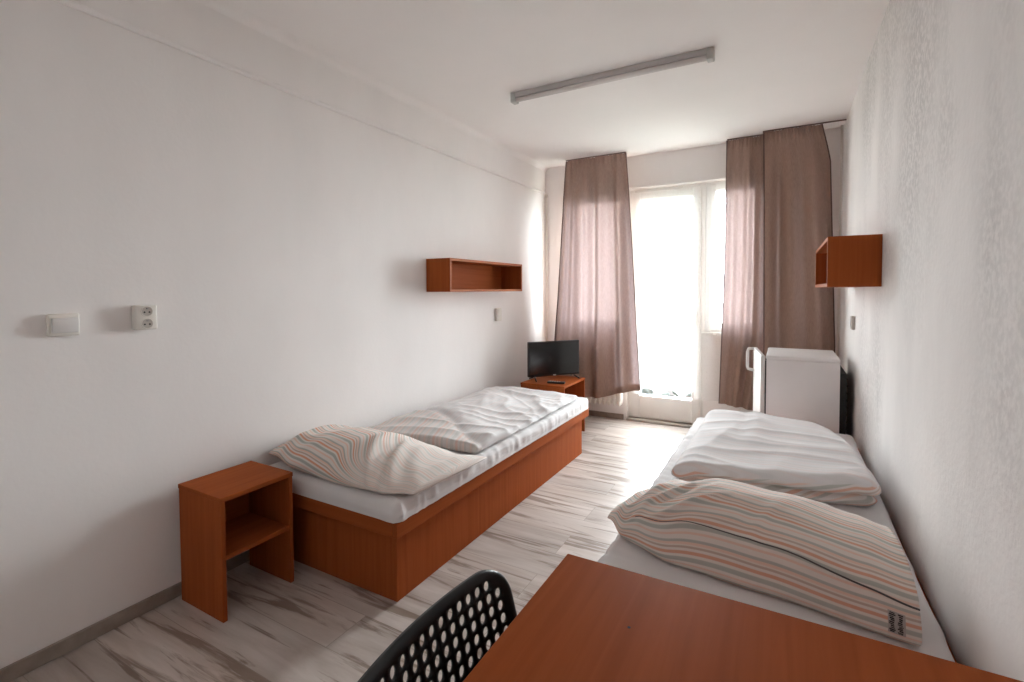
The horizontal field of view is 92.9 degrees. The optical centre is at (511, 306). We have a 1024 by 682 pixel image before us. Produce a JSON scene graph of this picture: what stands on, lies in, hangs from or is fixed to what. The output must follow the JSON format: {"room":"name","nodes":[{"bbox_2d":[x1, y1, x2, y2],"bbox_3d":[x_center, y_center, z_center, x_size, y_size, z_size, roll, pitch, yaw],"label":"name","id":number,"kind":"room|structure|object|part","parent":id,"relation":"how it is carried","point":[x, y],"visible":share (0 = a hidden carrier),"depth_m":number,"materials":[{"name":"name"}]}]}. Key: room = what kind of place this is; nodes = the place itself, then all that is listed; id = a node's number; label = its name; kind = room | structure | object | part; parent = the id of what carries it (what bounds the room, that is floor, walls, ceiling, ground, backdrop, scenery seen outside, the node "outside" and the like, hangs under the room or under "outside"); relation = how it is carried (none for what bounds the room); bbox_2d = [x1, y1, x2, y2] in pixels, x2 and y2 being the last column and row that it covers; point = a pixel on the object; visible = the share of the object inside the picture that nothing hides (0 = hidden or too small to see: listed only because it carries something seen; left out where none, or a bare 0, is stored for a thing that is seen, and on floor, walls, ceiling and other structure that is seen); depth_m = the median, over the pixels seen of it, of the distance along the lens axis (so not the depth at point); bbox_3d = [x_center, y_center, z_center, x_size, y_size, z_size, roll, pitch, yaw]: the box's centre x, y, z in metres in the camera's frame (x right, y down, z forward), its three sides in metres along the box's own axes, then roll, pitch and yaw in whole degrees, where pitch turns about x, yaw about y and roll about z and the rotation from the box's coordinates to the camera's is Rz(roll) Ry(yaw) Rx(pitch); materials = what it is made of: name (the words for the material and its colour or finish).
{"room":"dormitory bedroom","nodes":[
{"label":"dormitory bedroom","id":0,"kind":"room"},
{"bbox_2d":[0,0,545,668],"bbox_3d":[-0.986,-0.096,2.946,0.200,2.542,5.820,1,2,29],"label":"wall","id":1,"kind":"structure","parent":0,"point":[281,242],"depth_m":2.02,"materials":[{"name":"white paint"}]},
{"bbox_2d":[46,313,79,336],"bbox_3d":[-1.558,0.063,1.694,0.030,0.078,0.088,1,2,29],"label":"light switch","id":2,"kind":"object","parent":1,"relation":"attached to","point":[67,324],"visible":1,"depth_m":1.68,"materials":[{"name":"beige plastic"}]},
{"bbox_2d":[0,550,249,681],"bbox_3d":[-0.923,1.151,2.875,0.013,0.053,5.278,1,2,29],"label":"baseboard","id":3,"kind":"structure","parent":1,"relation":"attached to","point":[23,666],"depth_m":1.78,"materials":[{"name":"laminate"}]},
{"bbox_2d":[131,305,156,329],"bbox_3d":[-1.432,0.042,1.901,0.047,0.096,0.074,1,2,29],"label":"double socket","id":4,"kind":"object","parent":1,"relation":"attached to","point":[144,317],"visible":1,"depth_m":1.89,"materials":[{"name":"beige plastic"}]},
{"bbox_2d":[53,0,549,193],"bbox_3d":[-0.912,-1.224,2.781,0.062,0.275,5.276,1,2,29],"label":"ceiling beam","id":5,"kind":"structure","parent":1,"relation":"attached to","point":[223,33],"depth_m":2.50,"materials":[{"name":"white paint"}]},
{"bbox_2d":[426,258,521,291],"bbox_3d":[-0.258,-0.235,3.826,0.207,0.232,1.045,1,2,29],"label":"wall shelf","id":6,"kind":"object","parent":1,"relation":"attached to","point":[442,274],"visible":1,"depth_m":3.83,"materials":[{"name":"brown wood"}]},
{"bbox_3d":[-0.509,-0.219,3.378,0.206,0.232,0.017,1,2,29],"label":"panel","id":7,"kind":"part","parent":6,"relation":"part of","materials":[{"name":"brown wood"}]},
{"bbox_3d":[-0.344,-0.236,3.874,0.007,0.198,1.011,1,2,29],"label":"panel","id":8,"kind":"part","parent":6,"relation":"part of","materials":[{"name":"brown wood"}]},
{"bbox_3d":[-0.259,-0.342,3.823,0.206,0.017,1.011,1,2,29],"label":"panel","id":9,"kind":"part","parent":6,"relation":"part of","materials":[{"name":"brown wood"}]},
{"bbox_3d":[-0.007,-0.251,4.274,0.206,0.232,0.017,1,2,29],"label":"panel","id":10,"kind":"part","parent":6,"relation":"part of","materials":[{"name":"brown wood"}]},
{"bbox_2d":[495,308,501,320],"bbox_3d":[-0.118,0.069,4.261,0.034,0.112,0.080,1,2,29],"label":"wall socket","id":11,"kind":"object","parent":1,"relation":"attached to","point":[498,311],"visible":1,"depth_m":4.24,"materials":[{"name":"beige plastic"}]},
{"bbox_2d":[545,194,547,340],"bbox_3d":[0.363,-0.035,5.108,0.031,2.262,0.031,1,2,29],"label":"pipe","id":12,"kind":"object","parent":1,"relation":"attached to","point":[546,195],"visible":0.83,"depth_m":5.09,"materials":[{"name":"paint"}]},
{"bbox_2d":[11,415,689,681],"bbox_3d":[0.236,1.252,2.311,2.988,0.120,5.820,1,2,29],"label":"floor","id":13,"kind":"structure","parent":0,"point":[319,626],"depth_m":1.96,"materials":[{"name":"laminate"}]},
{"bbox_2d":[178,461,293,622],"bbox_3d":[-1.159,0.964,2.063,0.298,0.484,0.314,1,2,29],"label":"nightstand","id":14,"kind":"object","parent":13,"relation":"on","point":[226,513],"visible":1,"depth_m":1.99,"materials":[{"name":"brown wood"}]},
{"bbox_3d":[-1.230,0.978,1.936,0.294,0.466,0.018,1,2,29],"label":"panel","id":15,"kind":"part","parent":14,"relation":"part of","materials":[{"name":"brown wood"}]},
{"bbox_3d":[-1.285,0.854,2.130,0.006,0.232,0.274,1,2,29],"label":"panel","id":16,"kind":"part","parent":14,"relation":"part of","materials":[{"name":"brown wood"}]},
{"bbox_2d":[225,512,288,559],"bbox_3d":[-1.158,0.963,2.063,0.284,0.018,0.274,1,2,29],"label":"shelf","id":17,"kind":"object","parent":14,"relation":"attached to","point":[245,531],"depth_m":2.08,"materials":[{"name":"brown wood"}]},
{"bbox_3d":[-1.088,0.969,2.191,0.294,0.466,0.018,1,2,29],"label":"panel","id":18,"kind":"part","parent":14,"relation":"part of","materials":[{"name":"brown wood"}]},
{"bbox_2d":[357,570,516,681],"bbox_3d":[0.076,0.858,0.591,0.511,0.792,0.490,1,2,26],"label":"chair","id":19,"kind":"object","parent":13,"relation":"on","point":[381,668],"visible":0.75,"depth_m":0.75,"materials":[{"name":"black plastic"}]},
{"bbox_2d":[292,408,588,601],"bbox_3d":[-0.309,0.993,3.074,0.877,0.352,2.152,1,2,29],"label":"bed","id":20,"kind":"object","parent":13,"relation":"on","point":[388,560],"visible":0.4,"depth_m":2.21,"materials":[{"name":"brown wood"}]},
{"bbox_3d":[-0.830,0.881,2.141,0.833,0.061,0.022,1,2,29],"label":"rail","id":21,"kind":"part","parent":20,"relation":"part of","materials":[{"name":"brown wood"}]},
{"bbox_3d":[-0.822,1.049,2.191,0.779,0.303,0.022,1,2,29],"label":"panel","id":22,"kind":"part","parent":20,"relation":"part of","materials":[{"name":"brown wood"}]},
{"bbox_2d":[269,397,587,523],"bbox_3d":[-0.301,0.772,3.055,0.879,0.087,2.167,1,2,29],"label":"mattress","id":23,"kind":"object","parent":20,"relation":"on","point":[391,508],"visible":0.27,"depth_m":2.17,"materials":[{"name":"white fabric"}]},
{"bbox_2d":[269,424,486,494],"bbox_3d":[-0.670,0.675,2.373,0.921,0.162,0.607,1,2,29],"label":"pillow","id":24,"kind":"object","parent":23,"relation":"on","point":[365,458],"visible":1,"depth_m":2.16,"materials":[{"name":"multicoloured fabric"}]},
{"bbox_2d":[368,386,577,453],"bbox_3d":[-0.192,0.686,3.256,0.812,0.076,1.473,1,2,29],"label":"duvet","id":25,"kind":"object","parent":23,"relation":"on","point":[473,422],"visible":0.94,"depth_m":3.00,"materials":[{"name":"white fabric"}]},
{"bbox_3d":[0.028,1.022,2.887,0.022,0.303,2.068,1,2,29],"label":"panel","id":26,"kind":"part","parent":20,"relation":"part of","materials":[{"name":"brown wood"}]},
{"bbox_3d":[0.064,0.853,2.861,0.022,0.061,2.152,1,2,29],"label":"rail","id":27,"kind":"part","parent":20,"relation":"part of","materials":[{"name":"brown wood"}]},
{"bbox_2d":[520,375,584,430],"bbox_3d":[0.365,0.883,4.266,0.402,0.484,0.479,1,2,29],"label":"nightstand","id":28,"kind":"object","parent":13,"relation":"on","point":[573,385],"visible":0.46,"depth_m":4.24,"materials":[{"name":"brown wood"}]},
{"bbox_3d":[0.253,0.899,4.067,0.398,0.466,0.018,1,2,29],"label":"panel","id":29,"kind":"part","parent":28,"relation":"part of","materials":[{"name":"brown wood"}]},
{"bbox_2d":[527,340,579,381],"bbox_3d":[0.372,0.471,4.305,0.498,0.336,0.164,-1,2,-22],"label":"television","id":30,"kind":"object","parent":28,"relation":"on","point":[544,358],"visible":1,"depth_m":4.29,"materials":[{"name":"black plastic"}]},
{"bbox_2d":[547,381,564,383],"bbox_3d":[0.372,0.637,4.098,0.150,0.018,0.044,0,2,20],"label":"remote control","id":31,"kind":"object","parent":28,"relation":"on","point":[551,382],"visible":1,"depth_m":4.09,"materials":[{"name":"black plastic"}]},
{"bbox_3d":[0.477,0.885,4.465,0.398,0.466,0.018,1,2,29],"label":"panel","id":32,"kind":"part","parent":28,"relation":"part of","materials":[{"name":"brown wood"}]},
{"bbox_2d":[626,416,692,427],"bbox_3d":[1.438,1.098,4.606,0.700,0.022,0.092,1,2,29],"label":"threshold","id":33,"kind":"object","parent":13,"relation":"on","point":[629,418],"visible":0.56,"depth_m":4.61,"materials":[{"name":"white"}]},
{"bbox_2d":[463,554,1022,681],"bbox_3d":[0.121,0.888,0.228,0.750,0.750,1.300,1,2,29],"label":"desk","id":34,"kind":"object","parent":13,"relation":"on","point":[589,621],"visible":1,"depth_m":0.72,"materials":[{"name":"brown wood"}]},
{"bbox_2d":[746,347,847,433],"bbox_3d":[1.946,0.730,3.392,0.600,0.836,0.525,1,2,29],"label":"fridge","id":35,"kind":"object","parent":13,"relation":"on","point":[810,385],"visible":0.66,"depth_m":3.14,"materials":[{"name":"white metal"}]},
{"bbox_3d":[1.796,0.395,3.674,0.055,0.185,0.022,1,2,22],"label":"handle","id":36,"kind":"part","parent":35,"relation":"part of","materials":[{"name":"plastic"}]},
{"bbox_3d":[1.760,0.716,3.479,0.028,0.800,0.500,1,2,22],"label":"door","id":37,"kind":"part","parent":35,"relation":"part of","materials":[{"name":"plastic"}]},
{"bbox_2d":[858,449,956,662],"bbox_3d":[1.078,1.020,2.085,0.892,0.352,2.155,1,2,29],"label":"bed","id":38,"kind":"object","parent":13,"relation":"on","point":[858,449],"visible":0.02,"depth_m":1.47,"materials":[{"name":"brown wood"}]},
{"bbox_2d":[597,418,954,661],"bbox_3d":[1.069,0.799,2.083,0.870,0.088,2.148,1,2,29],"label":"mattress","id":39,"kind":"object","parent":38,"relation":"on","point":[622,553],"visible":0.24,"depth_m":1.39,"materials":[{"name":"white fabric"}]},
{"bbox_2d":[607,478,921,646],"bbox_3d":[0.723,0.672,1.561,0.828,0.214,0.574,1,2,29],"label":"pillow","id":40,"kind":"object","parent":39,"relation":"on","point":[854,569],"visible":1,"depth_m":1.35,"materials":[{"name":"multicoloured fabric"}]},
{"bbox_2d":[889,611,903,635],"bbox_3d":[0.901,0.742,1.142,0.028,0.043,0.010,1,2,36],"label":"print","id":41,"kind":"object","parent":40,"relation":"attached to","point":[896,618],"depth_m":1.14},
{"bbox_2d":[671,410,881,506],"bbox_3d":[1.232,0.678,2.297,0.735,0.147,1.086,1,2,29],"label":"duvet","id":42,"kind":"object","parent":39,"relation":"on","point":[806,459],"visible":0.95,"depth_m":2.04,"materials":[{"name":"white fabric"}]},
{"bbox_2d":[228,0,889,167],"bbox_3d":[0.225,-1.407,2.220,2.988,0.120,5.820,1,2,29],"label":"ceiling","id":43,"kind":"structure","parent":0,"point":[778,64],"depth_m":2.65,"materials":[{"name":"paint"}]},
{"bbox_2d":[566,152,625,160],"bbox_3d":[0.790,-1.428,4.634,0.595,0.007,0.020,1,2,29],"label":"rail","id":44,"kind":"object","parent":43,"relation":"attached to","point":[619,152],"visible":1,"depth_m":4.61,"materials":[{"name":"white metal"}]},
{"bbox_2d":[554,153,640,397],"bbox_3d":[0.778,-0.255,4.684,0.925,2.338,0.113,1,2,29],"label":"curtain","id":45,"kind":"object","parent":44,"relation":"hanging from","point":[596,306],"visible":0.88,"depth_m":4.64,"materials":[{"name":"fabric"}]},
{"bbox_2d":[510,46,714,104],"bbox_3d":[0.533,-1.339,2.864,1.220,0.062,0.054,1,2,29],"label":"ceiling lamp","id":46,"kind":"object","parent":43,"relation":"attached to","point":[706,54],"visible":1,"depth_m":2.80,"materials":[{"name":"plastic"}]},
{"bbox_2d":[727,134,762,139],"bbox_3d":[1.971,-1.413,4.051,0.333,0.007,0.016,1,2,29],"label":"rail","id":47,"kind":"object","parent":43,"relation":"attached to","point":[761,134],"visible":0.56,"depth_m":4.06,"materials":[{"name":"white metal"}]},
{"bbox_2d":[719,135,763,409],"bbox_3d":[1.964,-0.267,4.100,0.397,2.283,0.064,1,2,34],"label":"curtain","id":48,"kind":"object","parent":47,"relation":"hanging from","point":[742,305],"visible":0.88,"depth_m":4.11,"materials":[{"name":"fabric"}]},
{"bbox_2d":[763,119,846,131],"bbox_3d":[2.263,-1.405,3.784,0.557,0.007,0.016,1,2,29],"label":"rail","id":49,"kind":"object","parent":43,"relation":"attached to","point":[842,119],"visible":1,"depth_m":3.77,"materials":[{"name":"white metal"}]},
{"bbox_2d":[763,124,834,358],"bbox_3d":[2.253,-0.260,3.831,0.517,2.283,0.094,1,2,26],"label":"curtain","id":50,"kind":"object","parent":49,"relation":"hanging from","point":[797,179],"visible":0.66,"depth_m":3.81,"materials":[{"name":"fabric"}]},
{"bbox_2d":[546,127,843,419],"bbox_3d":[1.569,-0.164,4.653,2.588,2.542,0.342,1,2,29],"label":"wall","id":51,"kind":"structure","parent":0,"point":[706,162],"depth_m":4.45,"materials":[{"name":"white paint"}]},
{"bbox_2d":[586,393,622,405],"bbox_3d":[0.850,0.694,4.824,0.500,0.520,0.106,1,2,29],"label":"radiator","id":52,"kind":"object","parent":51,"relation":"attached to","point":[614,399],"visible":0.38,"depth_m":4.73,"materials":[{"name":"metal"}]},
{"bbox_2d":[589,410,623,419],"bbox_3d":[0.730,1.073,4.965,0.827,0.053,0.013,1,2,29],"label":"baseboard","id":53,"kind":"structure","parent":51,"relation":"attached to","point":[591,412],"depth_m":4.84,"materials":[{"name":"laminate"}]},
{"bbox_2d":[629,183,705,423],"bbox_3d":[1.449,-0.009,4.596,0.700,2.235,0.159,1,2,29],"label":"door","id":54,"kind":"structure","parent":51,"relation":"in","point":[666,408],"depth_m":4.52,"materials":[{"name":"white plastic"}]},
{"bbox_3d":[1.667,0.079,4.422,0.028,0.170,0.064,1,2,29],"label":"handle","id":55,"kind":"part","parent":54,"relation":"part of","materials":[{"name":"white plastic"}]},
{"bbox_2d":[629,177,725,188],"bbox_3d":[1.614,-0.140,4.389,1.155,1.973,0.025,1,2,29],"label":"rail","id":56,"kind":"object","parent":51,"relation":"hanging from","point":[723,177],"visible":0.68,"depth_m":4.41,"materials":[{"name":"white plastic"}]},
{"bbox_2d":[701,331,720,334],"bbox_3d":[1.945,0.242,4.280,0.520,0.022,0.092,1,2,29],"label":"window sill","id":57,"kind":"structure","parent":51,"relation":"attached to","point":[703,332],"depth_m":4.33,"materials":[{"name":"white plastic"}]},
{"bbox_2d":[705,181,725,331],"bbox_3d":[1.978,-0.439,4.321,0.480,1.360,0.095,1,2,29],"label":"window","id":58,"kind":"structure","parent":51,"relation":"in","point":[712,188],"depth_m":4.38,"materials":[{"name":"glass"}]},
{"bbox_2d":[839,0,1023,681],"bbox_3d":[1.446,-0.059,1.584,0.200,2.542,5.820,1,2,29],"label":"wall","id":59,"kind":"structure","parent":0,"point":[932,361],"depth_m":1.32,"materials":[{"name":"white paint"}]},
{"bbox_2d":[836,125,842,357],"bbox_3d":[2.572,-0.141,3.829,0.017,2.542,0.017,1,2,29],"label":"pipe","id":60,"kind":"object","parent":59,"relation":"attached to","point":[841,135],"visible":0.66,"depth_m":3.81,"materials":[{"name":"paint"}]},
{"bbox_2d":[815,234,882,286],"bbox_3d":[1.854,-0.230,2.730,0.211,0.240,1.035,1,2,29],"label":"wall shelf","id":61,"kind":"object","parent":59,"relation":"attached to","point":[853,260],"visible":1,"depth_m":2.29,"materials":[{"name":"brown wood"}]},
{"bbox_3d":[1.854,-0.341,2.726,0.210,0.017,1.001,1,2,29],"label":"panel","id":62,"kind":"part","parent":61,"relation":"part of","materials":[{"name":"brown wood"}]},
{"bbox_3d":[2.103,-0.246,3.173,0.210,0.240,0.017,1,2,29],"label":"panel","id":63,"kind":"part","parent":61,"relation":"part of","materials":[{"name":"brown wood"}]},
{"bbox_2d":[849,316,854,329],"bbox_3d":[2.155,0.102,3.085,0.026,0.084,0.080,1,2,29],"label":"wall switch","id":64,"kind":"object","parent":59,"relation":"attached to","point":[852,318],"visible":1,"depth_m":3.05,"materials":[{"name":"white plastic"}]},
{"label":"outside","id":65,"kind":"structure","parent":0,"visible":0},
{"bbox_2d":[642,328,691,396],"bbox_3d":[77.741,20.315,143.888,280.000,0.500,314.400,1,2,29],"label":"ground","id":66,"kind":"structure","parent":65,"point":[668,351],"depth_m":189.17,"materials":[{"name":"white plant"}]},
{"bbox_2d":[641,385,652,394],"bbox_3d":[19.416,17.194,72.353,3.381,11.093,3.127,1,2,29],"label":"tree","id":67,"kind":"object","parent":66,"relation":"on","point":[644,390],"visible":0.23,"depth_m":71.20,"materials":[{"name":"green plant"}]},
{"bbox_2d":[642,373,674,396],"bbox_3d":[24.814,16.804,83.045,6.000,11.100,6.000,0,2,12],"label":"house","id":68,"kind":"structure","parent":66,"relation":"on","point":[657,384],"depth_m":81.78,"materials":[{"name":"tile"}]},
{"bbox_2d":[652,390,670,396],"bbox_3d":[20.579,17.217,67.543,3.220,11.365,3.260,1,2,29],"label":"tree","id":69,"kind":"object","parent":66,"relation":"on","point":[660,392],"visible":0.2,"depth_m":67.03,"materials":[{"name":"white plant"}]},
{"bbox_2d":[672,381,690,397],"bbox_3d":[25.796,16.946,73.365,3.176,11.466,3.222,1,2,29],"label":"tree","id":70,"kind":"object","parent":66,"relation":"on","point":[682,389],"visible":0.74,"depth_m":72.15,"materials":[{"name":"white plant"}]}
]}

